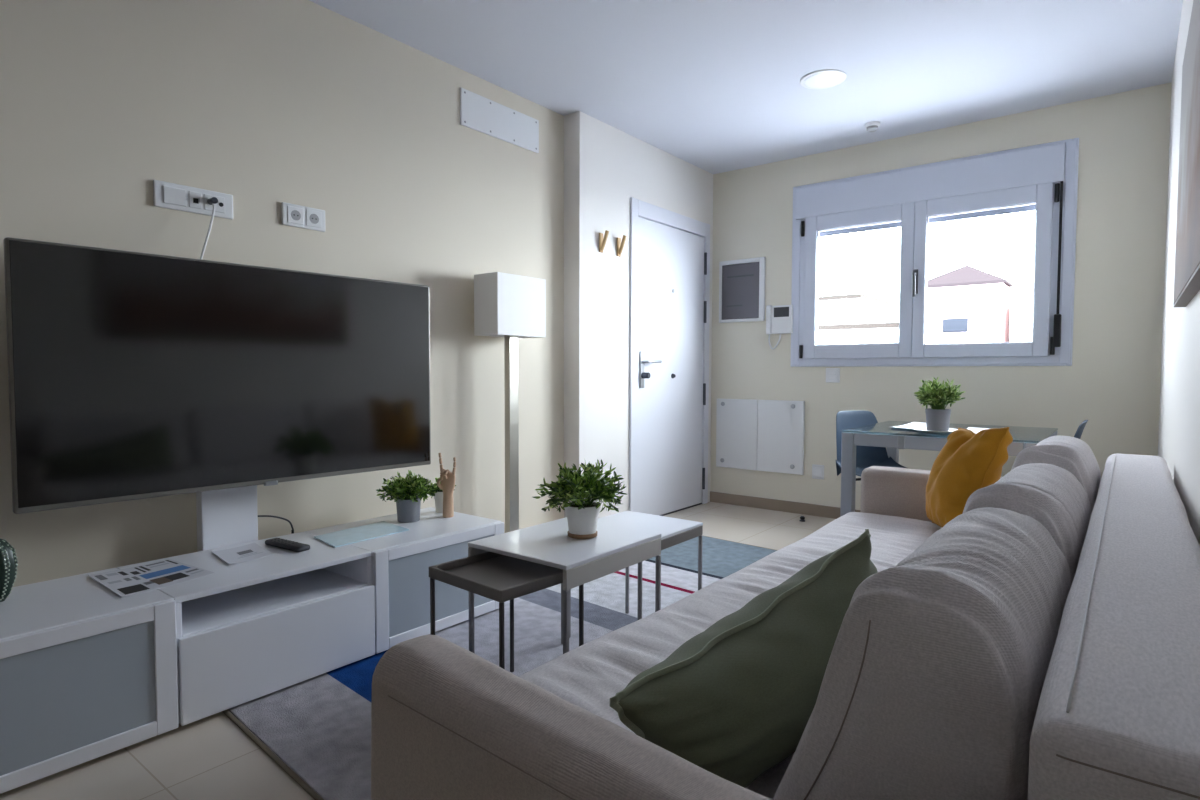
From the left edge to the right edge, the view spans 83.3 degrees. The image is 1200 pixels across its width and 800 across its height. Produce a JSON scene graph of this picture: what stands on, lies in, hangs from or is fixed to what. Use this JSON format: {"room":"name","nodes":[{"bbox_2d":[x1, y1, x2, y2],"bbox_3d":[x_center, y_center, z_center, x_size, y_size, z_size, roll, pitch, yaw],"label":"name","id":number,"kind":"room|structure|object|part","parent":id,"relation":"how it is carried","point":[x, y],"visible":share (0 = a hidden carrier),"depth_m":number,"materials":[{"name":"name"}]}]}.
{"room":"living room","nodes":[
{"label":"living room","id":0,"kind":"room"},
{"bbox_2d":[0,0,563,586],"bbox_3d":[-1.627,-0.370,2.579,0.250,2.595,4.262,2,3,38],"label":"wall","id":1,"kind":"structure","parent":0,"point":[265,104],"depth_m":2.77,"materials":[{"name":"beige paint"}]},
{"bbox_2d":[153,180,232,219],"bbox_3d":[-1.502,-0.741,2.503,0.018,0.094,0.270,2,3,38],"label":"plate","id":2,"kind":"object","parent":1,"relation":"attached to","point":[168,195],"visible":0.99,"depth_m":2.48,"materials":[{"name":"white plastic"}]},
{"bbox_2d":[200,197,217,259],"bbox_3d":[-1.446,-0.579,2.487,0.043,0.352,0.134,0,2,-6],"label":"cable","id":3,"kind":"object","parent":2,"relation":"hanging from","point":[212,201],"visible":0.8,"depth_m":2.49,"materials":[{"name":"white plastic"}]},
{"bbox_2d":[281,202,324,231],"bbox_3d":[-1.242,-0.767,2.834,0.018,0.092,0.188,2,3,38],"label":"double socket","id":4,"kind":"object","parent":1,"relation":"attached to","point":[293,215],"visible":1,"depth_m":2.82,"materials":[{"name":"white plastic"}]},
{"bbox_2d":[460,87,538,152],"bbox_3d":[-0.538,-1.523,3.699,0.014,0.188,0.580,2,3,38],"label":"vent panel","id":5,"kind":"object","parent":1,"relation":"attached to","point":[479,113],"visible":1,"depth_m":3.67,"materials":[{"name":"white plastic"}]},
{"bbox_2d":[0,502,834,799],"bbox_3d":[0.018,1.014,2.434,3.677,0.150,6.381,2,3,38],"label":"floor","id":6,"kind":"structure","parent":0,"point":[211,757],"depth_m":1.79,"materials":[{"name":"beige tile"}]},
{"bbox_2d":[0,568,178,793],"bbox_3d":[-1.600,0.759,1.831,0.505,0.379,0.639,2,3,38],"label":"media cabinet","id":7,"kind":"object","parent":6,"relation":"on","point":[88,671],"visible":0.93,"depth_m":1.78,"materials":[{"name":"white paint"}]},
{"bbox_2d":[0,538,17,601],"bbox_3d":[-1.719,0.475,1.882,0.150,0.185,0.149,2,3,38],"label":"cactus","id":8,"kind":"object","parent":7,"relation":"on","point":[8,559],"visible":1,"depth_m":1.89,"materials":[{"name":"green ceramic"}]},
{"bbox_3d":[-1.410,0.764,1.681,0.008,0.292,0.533,2,3,38],"label":"frosted pane","id":9,"kind":"part","parent":7,"relation":"part of","materials":[{"name":"grey glass"}]},
{"bbox_2d":[222,535,776,799],"bbox_3d":[0.253,0.923,2.697,1.750,0.008,2.846,2,3,42],"label":"area rug","id":10,"kind":"object","parent":6,"relation":"on","point":[317,729],"visible":0.06,"depth_m":2.40,"materials":[{"name":"grey carpet"}]},
{"bbox_2d":[117,532,374,725],"bbox_3d":[-1.204,0.739,2.334,0.505,0.379,0.639,2,3,38],"label":"media cabinet","id":11,"kind":"object","parent":10,"relation":"on","point":[246,631],"visible":0.77,"depth_m":2.20,"materials":[{"name":"white paint"}]},
{"bbox_2d":[88,559,213,596],"bbox_3d":[-1.412,0.555,2.130,0.330,0.004,0.265,2,3,38],"label":"brochure","id":12,"kind":"object","parent":11,"relation":"on","point":[151,576],"visible":1,"depth_m":2.12,"materials":[{"name":"white paper"}]},
{"bbox_2d":[196,485,257,551],"bbox_3d":[-1.399,0.438,2.539,0.188,0.985,0.320,2,3,38],"label":"column","id":13,"kind":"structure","parent":11,"relation":"on","point":[225,517],"depth_m":2.51,"materials":[{"name":"white metal"}]},
{"bbox_2d":[3,237,430,513],"bbox_3d":[-1.248,-0.086,2.496,0.066,0.805,1.431,2,3,41],"label":"television","id":14,"kind":"object","parent":13,"relation":"attached to","point":[132,375],"visible":1,"depth_m":2.30,"materials":[{"name":"grey"}]},
{"bbox_2d":[211,542,271,563],"bbox_3d":[-1.267,0.544,2.391,0.152,0.005,0.248,-2,3,-44],"label":"note card","id":15,"kind":"object","parent":11,"relation":"on","point":[252,551],"visible":1,"depth_m":2.39,"materials":[{"name":"white paper"}]},
{"bbox_2d":[237,550,261,557],"bbox_3d":[-1.255,0.544,2.390,0.089,0.002,0.092,2,3,38],"label":"print","id":16,"kind":"object","parent":15,"relation":"on","point":[242,553],"depth_m":2.39,"materials":[{"name":"grey paper"}]},
{"bbox_2d":[258,515,293,533],"bbox_3d":[-1.286,0.491,2.671,0.135,0.088,0.025,-1,3,-33],"label":"power cable","id":17,"kind":"object","parent":11,"relation":"on","point":[292,530],"visible":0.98,"depth_m":2.68,"materials":[{"name":"grey plastic"}]},
{"bbox_3d":[-1.012,0.802,2.186,0.018,0.254,0.632,2,3,38],"label":"drawer","id":18,"kind":"part","parent":11,"relation":"part of","materials":[{"name":"white paint"}]},
{"bbox_2d":[265,538,309,551],"bbox_3d":[-1.152,0.533,2.484,0.210,0.021,0.054,2,3,32],"label":"remote control","id":19,"kind":"object","parent":11,"relation":"on","point":[290,545],"visible":1,"depth_m":2.46,"materials":[{"name":"grey plastic"}]},
{"bbox_2d":[304,507,503,653],"bbox_3d":[-0.808,0.719,2.837,0.505,0.379,0.639,2,3,38],"label":"media cabinet","id":20,"kind":"object","parent":10,"relation":"on","point":[401,561],"visible":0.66,"depth_m":2.61,"materials":[{"name":"white paint"}]},
{"bbox_2d":[314,521,408,546],"bbox_3d":[-0.954,0.532,2.696,0.230,0.004,0.360,2,3,38],"label":"mat","id":21,"kind":"object","parent":20,"relation":"on","point":[379,529],"visible":1,"depth_m":2.68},
{"bbox_2d":[376,470,436,522],"bbox_3d":[-0.842,0.417,2.942,0.250,0.215,0.250,0,2,8],"label":"potted plant","id":22,"kind":"object","parent":20,"relation":"on","point":[408,493],"visible":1,"depth_m":2.89,"materials":[{"name":"green plant"}]},
{"bbox_3d":[-0.833,0.475,2.936,0.108,0.100,0.108,2,3,38],"label":"pot","id":23,"kind":"part","parent":22,"relation":"part of","materials":[{"name":"grey ceramic"}]},
{"bbox_3d":[-0.618,0.724,2.685,0.018,0.370,0.635,2,3,38],"label":"door","id":24,"kind":"part","parent":20,"relation":"part of","materials":[{"name":"white paint"}]},
{"bbox_3d":[-0.618,0.724,2.686,0.008,0.292,0.533,2,3,38],"label":"frosted pane","id":25,"kind":"part","parent":20,"relation":"part of","materials":[{"name":"grey glass"}]},
{"bbox_2d":[429,477,455,512],"bbox_3d":[-0.729,0.438,3.117,0.137,0.159,0.143,2,3,38],"label":"potted plant","id":26,"kind":"object","parent":20,"relation":"on","point":[438,497],"visible":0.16,"depth_m":3.08,"materials":[{"name":"green plant"}]},
{"bbox_3d":[-0.727,0.468,3.119,0.084,0.100,0.084,2,3,38],"label":"pot","id":27,"kind":"part","parent":26,"relation":"part of","materials":[{"name":"white ceramic"}]},
{"bbox_2d":[437,453,455,517],"bbox_3d":[-0.684,0.380,3.003,0.083,0.286,0.070,-1,3,-20],"label":"wooden hand","id":28,"kind":"object","parent":20,"relation":"on","point":[447,478],"visible":1,"depth_m":3.00,"materials":[{"name":"brown wood"}]},
{"bbox_2d":[429,552,583,671],"bbox_3d":[-0.286,0.726,2.081,0.344,0.435,0.336,2,3,42],"label":"tray table","id":29,"kind":"object","parent":10,"relation":"on","point":[500,578],"visible":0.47,"depth_m":2.05,"materials":[{"name":"grey paint"}]},
{"bbox_3d":[-0.513,0.743,2.072,0.012,0.400,0.012,2,3,42],"label":"leg","id":30,"kind":"part","parent":29,"relation":"part of","materials":[{"name":"black metal"}]},
{"bbox_2d":[429,552,562,602],"bbox_3d":[-0.285,0.526,2.073,0.344,0.034,0.336,2,3,42],"label":"tray","id":31,"kind":"object","parent":29,"relation":"on","point":[500,578],"depth_m":2.03,"materials":[{"name":"grey paint"}]},
{"bbox_3d":[-0.270,0.753,1.855,0.012,0.400,0.012,2,3,42],"label":"leg","id":32,"kind":"part","parent":29,"relation":"part of","materials":[{"name":"black metal"}]},
{"bbox_3d":[-0.302,0.734,2.309,0.012,0.400,0.012,2,3,42],"label":"leg","id":33,"kind":"part","parent":29,"relation":"part of","materials":[{"name":"black metal"}]},
{"bbox_3d":[-0.058,0.744,2.092,0.012,0.400,0.012,2,3,42],"label":"leg","id":34,"kind":"part","parent":29,"relation":"part of","materials":[{"name":"black metal"}]},
{"bbox_2d":[468,517,660,653],"bbox_3d":[-0.111,0.700,2.287,0.430,0.471,0.504,2,3,38],"label":"coffee table","id":35,"kind":"object","parent":10,"relation":"on","point":[614,548],"visible":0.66,"depth_m":2.20,"materials":[{"name":"white paint"}]},
{"bbox_3d":[-0.424,0.739,2.224,0.015,0.396,0.015,2,3,38],"label":"leg","id":36,"kind":"part","parent":35,"relation":"part of","materials":[{"name":"grey metal"}]},
{"bbox_3d":[-0.273,0.503,2.406,0.015,0.060,0.502,2,3,38],"label":"panel","id":37,"kind":"part","parent":35,"relation":"part of","materials":[{"name":"grey wood"}]},
{"bbox_3d":[-0.099,0.751,1.969,0.015,0.396,0.015,2,3,38],"label":"leg","id":38,"kind":"part","parent":35,"relation":"part of","materials":[{"name":"grey metal"}]},
{"bbox_3d":[-0.123,0.724,2.607,0.015,0.396,0.015,2,3,38],"label":"leg","id":39,"kind":"part","parent":35,"relation":"part of","materials":[{"name":"grey metal"}]},
{"bbox_2d":[533,459,627,538],"bbox_3d":[-0.053,0.326,2.303,0.332,0.276,0.317,-1,3,-28],"label":"potted plant","id":40,"kind":"object","parent":35,"relation":"on","point":[582,514],"visible":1,"depth_m":2.25,"materials":[{"name":"green plant"}]},
{"bbox_3d":[-0.059,0.406,2.298,0.122,0.103,0.122,2,3,38],"label":"pot","id":41,"kind":"part","parent":40,"relation":"part of","materials":[{"name":"white ceramic"}]},
{"bbox_3d":[0.052,0.515,2.151,0.015,0.060,0.502,2,3,38],"label":"panel","id":42,"kind":"part","parent":35,"relation":"part of","materials":[{"name":"grey wood"}]},
{"bbox_3d":[0.202,0.735,2.352,0.015,0.396,0.015,2,3,38],"label":"leg","id":43,"kind":"part","parent":35,"relation":"part of","materials":[{"name":"grey metal"}]},
{"bbox_2d":[561,510,702,643],"bbox_3d":[0.127,0.702,2.602,0.368,0.441,0.430,2,3,38],"label":"coffee table","id":44,"kind":"object","parent":10,"relation":"on","point":[674,531],"visible":0.48,"depth_m":2.61,"materials":[{"name":"white paint"}]},
{"bbox_3d":[-0.140,0.729,2.549,0.013,0.390,0.013,2,3,38],"label":"leg","id":45,"kind":"part","parent":44,"relation":"part of","materials":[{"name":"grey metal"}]},
{"bbox_3d":[0.117,0.716,2.875,0.013,0.390,0.013,2,3,38],"label":"leg","id":46,"kind":"part","parent":44,"relation":"part of","materials":[{"name":"grey metal"}]},
{"bbox_3d":[0.138,0.739,2.331,0.013,0.390,0.013,2,3,38],"label":"leg","id":47,"kind":"part","parent":44,"relation":"part of","materials":[{"name":"grey metal"}]},
{"bbox_3d":[0.394,0.726,2.657,0.013,0.390,0.013,2,3,38],"label":"leg","id":48,"kind":"part","parent":44,"relation":"part of","materials":[{"name":"grey metal"}]},
{"bbox_2d":[474,272,545,532],"bbox_3d":[-0.474,0.117,3.619,0.240,1.541,0.356,2,3,38],"label":"floor lamp","id":49,"kind":"object","parent":6,"relation":"on","point":[512,307],"visible":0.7,"depth_m":3.58,"materials":[{"name":"white fabric"}]},
{"bbox_3d":[-0.475,-0.496,3.595,0.177,0.314,0.356,2,3,38],"label":"lamp shade","id":50,"kind":"part","parent":49,"relation":"part of","materials":[{"name":"white fabric"}]},
{"bbox_2d":[371,453,1199,799],"bbox_3d":[0.816,0.580,1.773,1.094,0.721,2.613,2,3,38],"label":"sofa","id":51,"kind":"object","parent":6,"relation":"on","point":[1117,717],"visible":0.66,"depth_m":0.91,"materials":[{"name":"grey fabric"}]},
{"bbox_3d":[0.076,0.690,0.795,1.025,0.581,0.156,2,3,38],"label":"arm","id":52,"kind":"part","parent":51,"relation":"part of","materials":[{"name":"grey fabric"}]},
{"bbox_3d":[0.748,0.608,1.833,0.915,0.165,2.295,2,3,38],"label":"seat","id":53,"kind":"part","parent":51,"relation":"part of","materials":[{"name":"grey fabric"}]},
{"bbox_2d":[610,529,877,787],"bbox_3d":[0.288,0.415,1.137,0.260,0.302,0.679,2,3,38],"label":"pillow","id":54,"kind":"object","parent":51,"relation":"on","point":[737,699],"visible":0.71,"depth_m":0.99,"materials":[{"name":"green fabric"}]},
{"bbox_2d":[773,507,1070,799],"bbox_3d":[0.539,0.381,1.055,0.292,0.386,0.734,2,3,38],"label":"cushion","id":55,"kind":"object","parent":51,"relation":"on","point":[933,680],"visible":0.88,"depth_m":0.77,"materials":[{"name":"grey fabric"}]},
{"bbox_3d":[1.595,0.606,2.729,1.030,0.591,0.150,2,3,38],"label":"arm","id":56,"kind":"part","parent":51,"relation":"part of","materials":[{"name":"grey fabric"}]},
{"bbox_2d":[925,427,1012,526],"bbox_3d":[1.359,0.295,2.534,0.220,0.422,0.373,1,2,9],"label":"pillow","id":57,"kind":"object","parent":51,"relation":"on","point":[969,461],"visible":0.73,"depth_m":2.42,"materials":[{"name":"fabric"}]},
{"bbox_2d":[962,463,1090,584],"bbox_3d":[1.001,0.355,1.642,0.292,0.390,0.746,2,3,38],"label":"cushion","id":58,"kind":"object","parent":51,"relation":"on","point":[1049,494],"visible":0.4,"depth_m":1.38,"materials":[{"name":"grey fabric"}]},
{"bbox_2d":[1011,435,1100,512],"bbox_3d":[1.464,0.322,2.228,0.292,0.409,0.738,2,3,38],"label":"cushion","id":59,"kind":"object","parent":51,"relation":"on","point":[1074,455],"visible":0.33,"depth_m":1.95,"materials":[{"name":"grey fabric"}]},
{"bbox_3d":[1.187,0.593,1.499,0.173,0.720,2.455,2,3,38],"label":"backrest","id":60,"kind":"part","parent":51,"relation":"part of","materials":[{"name":"grey fabric"}]},
{"bbox_2d":[836,410,908,480],"bbox_3d":[1.660,0.477,3.985,0.444,0.804,0.494,-1,3,-22],"label":"dining chair","id":61,"kind":"object","parent":6,"relation":"on","point":[866,456],"visible":0.43,"depth_m":4.15,"materials":[{"name":"blue plastic"}]},
{"bbox_2d":[840,421,1057,516],"bbox_3d":[1.895,0.524,3.648,0.886,0.735,0.906,2,3,38],"label":"dining table","id":62,"kind":"object","parent":6,"relation":"on","point":[882,434],"visible":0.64,"depth_m":3.50,"materials":[{"name":"grey glass"}]},
{"bbox_3d":[1.313,0.526,3.571,0.060,0.716,0.060,2,3,38],"label":"leg","id":63,"kind":"part","parent":62,"relation":"part of","materials":[{"name":"grey metal"}]},
{"bbox_3d":[1.833,0.505,4.231,0.060,0.726,0.060,2,3,38],"label":"leg","id":64,"kind":"part","parent":62,"relation":"part of","materials":[{"name":"grey metal"}]},
{"bbox_2d":[893,422,925,428],"bbox_3d":[1.775,0.146,3.778,0.190,0.008,0.560,2,3,38],"label":"napkin","id":65,"kind":"object","parent":62,"relation":"on","point":[911,425],"visible":0.7,"depth_m":3.84,"materials":[{"name":"white paper"}]},
{"bbox_2d":[912,428,957,432],"bbox_3d":[1.717,0.157,3.430,0.236,0.014,0.236,2,3,38],"label":"plate","id":66,"kind":"object","parent":62,"relation":"on","point":[916,429],"visible":0.58,"depth_m":3.39,"materials":[{"name":"white ceramic"}]},
{"bbox_2d":[914,376,965,430],"bbox_3d":[1.720,0.016,3.422,0.239,0.276,0.235,2,3,38],"label":"potted plant","id":67,"kind":"object","parent":66,"relation":"on","point":[933,394],"visible":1,"depth_m":3.38,"materials":[{"name":"green plant"}]},
{"bbox_3d":[1.717,0.100,3.427,0.119,0.108,0.119,2,3,38],"label":"pot","id":68,"kind":"part","parent":67,"relation":"part of","materials":[{"name":"grey ceramic"}]},
{"bbox_3d":[1.896,0.162,3.633,0.886,0.009,0.906,2,3,38],"label":"glass","id":69,"kind":"part","parent":62,"relation":"part of","materials":[{"name":"clear glass"}]},
{"bbox_2d":[967,427,991,432],"bbox_3d":[1.925,0.162,3.444,0.128,0.006,0.509,2,3,35],"label":"napkin","id":70,"kind":"object","parent":62,"relation":"on","point":[975,430],"visible":0.24,"depth_m":3.58,"materials":[{"name":"white paper"}]},
{"bbox_3d":[1.958,0.549,3.065,0.060,0.716,0.060,2,3,38],"label":"leg","id":71,"kind":"part","parent":62,"relation":"part of","materials":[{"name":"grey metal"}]},
{"bbox_2d":[1074,420,1087,438],"bbox_3d":[2.225,0.498,3.514,0.494,0.804,0.444,2,3,38],"label":"dining chair","id":72,"kind":"object","parent":6,"relation":"on","point":[1080,429],"visible":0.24,"depth_m":3.27,"materials":[{"name":"blue plastic"}]},
{"bbox_2d":[564,111,712,517],"bbox_3d":[0.245,-0.460,4.833,0.350,2.595,1.639,2,3,38],"label":"wall","id":73,"kind":"structure","parent":0,"point":[605,166],"depth_m":4.26,"materials":[{"name":"white paint"}]},
{"bbox_2d":[599,230,608,252],"bbox_3d":[0.028,-0.988,4.198,0.068,0.132,0.036,2,3,38],"label":"coat hook","id":74,"kind":"object","parent":73,"relation":"attached to","point":[602,241],"visible":1,"depth_m":4.20,"materials":[{"name":"brown wood"}]},
{"bbox_2d":[617,235,626,256],"bbox_3d":[0.142,-0.994,4.343,0.068,0.132,0.036,2,3,38],"label":"coat hook","id":75,"kind":"object","parent":73,"relation":"attached to","point":[620,244],"visible":1,"depth_m":4.34,"materials":[{"name":"brown wood"}]},
{"bbox_2d":[629,197,709,515],"bbox_3d":[0.532,-0.260,4.904,0.115,2.190,1.055,2,3,38],"label":"door","id":76,"kind":"structure","parent":73,"relation":"in","point":[670,251],"depth_m":4.86,"materials":[{"name":"white paint"}]},
{"bbox_3d":[0.287,-0.207,4.601,0.010,0.250,0.050,2,3,38],"label":"handle plate","id":77,"kind":"part","parent":76,"relation":"part of","materials":[{"name":"silver metal"}]},
{"bbox_3d":[0.311,-0.167,4.584,0.055,0.041,0.042,2,3,38],"label":"lock knob","id":78,"kind":"part","parent":76,"relation":"part of","materials":[{"name":"silver metal"}]},
{"bbox_3d":[0.356,-0.264,4.635,0.060,0.023,0.164,2,3,38],"label":"handle","id":79,"kind":"part","parent":76,"relation":"part of","materials":[{"name":"silver metal"}]},
{"bbox_2d":[309,0,1182,173],"bbox_3d":[0.024,-1.754,2.318,3.677,0.200,6.381,2,3,38],"label":"ceiling","id":80,"kind":"structure","parent":0,"point":[714,86],"depth_m":3.32,"materials":[{"name":"white paint"}]},
{"bbox_2d":[800,69,846,88],"bbox_3d":[1.185,-1.700,3.583,0.236,0.009,0.236,2,3,38],"label":"recessed light","id":81,"kind":"object","parent":80,"relation":"in","point":[821,79],"visible":1,"depth_m":3.57,"materials":[{"name":"white plastic"}]},
{"bbox_2d":[804,72,841,87],"bbox_3d":[1.185,-1.697,3.584,0.207,0.004,0.207,2,3,38],"label":"diffuser","id":82,"kind":"object","parent":81,"relation":"attached to","point":[814,79],"depth_m":3.57,"materials":[{"name":"white plastic"}]},
{"bbox_2d":[865,121,879,131],"bbox_3d":[1.708,-1.708,4.228,0.090,0.043,0.090,2,3,38],"label":"smoke detector","id":83,"kind":"object","parent":80,"relation":"attached to","point":[873,126],"visible":1,"depth_m":4.20,"materials":[{"name":"white plastic"}]},
{"bbox_2d":[710,82,1171,509],"bbox_3d":[2.011,-0.448,4.646,3.358,2.595,0.250,2,3,38],"label":"wall","id":84,"kind":"structure","parent":0,"point":[1112,382],"depth_m":4.11,"materials":[{"name":"beige paint"}]},
{"bbox_2d":[719,257,765,322],"bbox_3d":[1.089,-0.840,5.182,0.378,0.478,0.024,2,3,38],"label":"box","id":85,"kind":"object","parent":84,"relation":"attached to","point":[741,281],"visible":1,"depth_m":5.17,"materials":[{"name":"white plastic"}]},
{"bbox_3d":[1.079,-0.836,5.187,0.314,0.422,0.005,2,3,38],"label":"smoked door","id":86,"kind":"part","parent":85,"relation":"part of","materials":[{"name":"grey plastic"}]},
{"bbox_2d":[716,398,804,474],"bbox_3d":[1.204,0.268,5.130,0.710,0.540,0.032,2,3,38],"label":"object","id":87,"kind":"object","parent":84,"relation":"attached to","point":[759,435],"visible":1,"depth_m":5.11,"materials":[{"name":"white glass"}]},
{"bbox_3d":[1.065,0.263,5.244,0.349,0.540,0.026,2,3,38],"label":"panel","id":88,"kind":"part","parent":87,"relation":"part of","materials":[{"name":"white glass"}]},
{"bbox_3d":[1.344,0.273,5.024,0.359,0.540,0.026,2,3,38],"label":"panel","id":89,"kind":"part","parent":87,"relation":"part of","materials":[{"name":"white glass"}]},
{"bbox_2d":[766,305,792,348],"bbox_3d":[1.327,-0.540,4.990,0.198,0.330,0.050,2,3,38],"label":"phone","id":90,"kind":"object","parent":84,"relation":"attached to","point":[779,319],"visible":1,"depth_m":4.98,"materials":[{"name":"white plastic"}]},
{"bbox_3d":[1.299,-0.434,5.018,0.097,0.117,0.026,2,3,34],"label":"coiled cord","id":91,"kind":"part","parent":90,"relation":"part of","materials":[{"name":"white plastic"}]},
{"bbox_2d":[710,491,860,518],"bbox_3d":[1.967,0.812,4.565,2.757,0.083,0.012,2,3,38],"label":"baseboard","id":92,"kind":"structure","parent":84,"relation":"attached to","point":[733,499],"depth_m":5.06,"materials":[{"name":"brown tile"}]},
{"bbox_2d":[812,464,823,479],"bbox_3d":[1.572,0.518,4.864,0.088,0.104,0.012,2,3,38],"label":"wall outlet","id":93,"kind":"object","parent":84,"relation":"attached to","point":[817,470],"visible":1,"depth_m":4.86,"materials":[{"name":"white plastic"}]},
{"bbox_2d":[826,368,839,382],"bbox_3d":[1.647,-0.175,4.775,0.100,0.104,0.015,2,3,38],"label":"light switch","id":94,"kind":"object","parent":84,"relation":"attached to","point":[832,374],"visible":1,"depth_m":4.77,"materials":[{"name":"white plastic"}]},
{"bbox_2d":[790,138,1078,366],"bbox_3d":[2.141,-0.870,4.500,1.701,1.321,0.392,2,3,38],"label":"window","id":95,"kind":"structure","parent":84,"relation":"in","point":[1042,178],"depth_m":4.32,"materials":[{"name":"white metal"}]},
{"bbox_3d":[1.777,-0.796,4.655,0.730,1.016,0.064,2,3,38],"label":"sash","id":96,"kind":"part","parent":95,"relation":"part of","materials":[{"name":"white metal"}]},
{"bbox_3d":[2.038,-0.759,4.374,0.032,0.180,0.059,2,3,38],"label":"handle","id":97,"kind":"part","parent":95,"relation":"part of","materials":[{"name":"grey plastic"}]},
{"bbox_3d":[2.359,-0.775,4.197,0.749,1.016,0.064,2,3,38],"label":"sash","id":98,"kind":"part","parent":95,"relation":"part of","materials":[{"name":"white metal"}]},
{"bbox_2d":[1158,0,1199,545],"bbox_3d":[1.337,-0.308,1.279,0.250,2.595,5.881,2,3,38],"label":"wall","id":99,"kind":"structure","parent":0,"point":[1179,408],"depth_m":2.44,"materials":[{"name":"white paint"}]},
{"bbox_2d":[1173,0,1199,307],"bbox_3d":[1.298,-0.628,1.442,0.030,0.734,1.594,2,3,38],"label":"wall picture","id":100,"kind":"object","parent":99,"relation":"attached to","point":[1187,253],"visible":1,"depth_m":1.64,"materials":[{"name":"grey fabric"}]},
{"label":"outside","id":101,"kind":"structure","parent":0,"visible":0},
{"bbox_3d":[29.379,5.636,37.632,120.000,0.200,84.919,2,3,38],"label":"ground","id":102,"kind":"structure","parent":101,"visible":0},
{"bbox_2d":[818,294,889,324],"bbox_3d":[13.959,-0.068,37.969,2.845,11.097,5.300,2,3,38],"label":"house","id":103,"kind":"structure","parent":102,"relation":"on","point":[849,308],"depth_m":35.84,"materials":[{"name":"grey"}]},
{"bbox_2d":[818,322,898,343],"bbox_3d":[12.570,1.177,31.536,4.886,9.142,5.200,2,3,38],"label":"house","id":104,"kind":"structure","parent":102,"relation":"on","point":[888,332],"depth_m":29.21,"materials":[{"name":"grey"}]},
{"bbox_2d":[926,265,1015,343],"bbox_3d":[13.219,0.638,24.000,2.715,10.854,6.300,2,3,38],"label":"house","id":105,"kind":"structure","parent":102,"relation":"on","point":[966,304],"depth_m":21.40,"materials":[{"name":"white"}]},
{"bbox_3d":[11.305,-2.254,21.487,0.628,0.093,0.029,2,3,38],"label":"pane","id":106,"kind":"part","parent":105,"relation":"part of","materials":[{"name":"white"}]},
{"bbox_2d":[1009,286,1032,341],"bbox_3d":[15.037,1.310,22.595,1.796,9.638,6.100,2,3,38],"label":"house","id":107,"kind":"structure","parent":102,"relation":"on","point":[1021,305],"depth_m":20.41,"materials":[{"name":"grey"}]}
]}

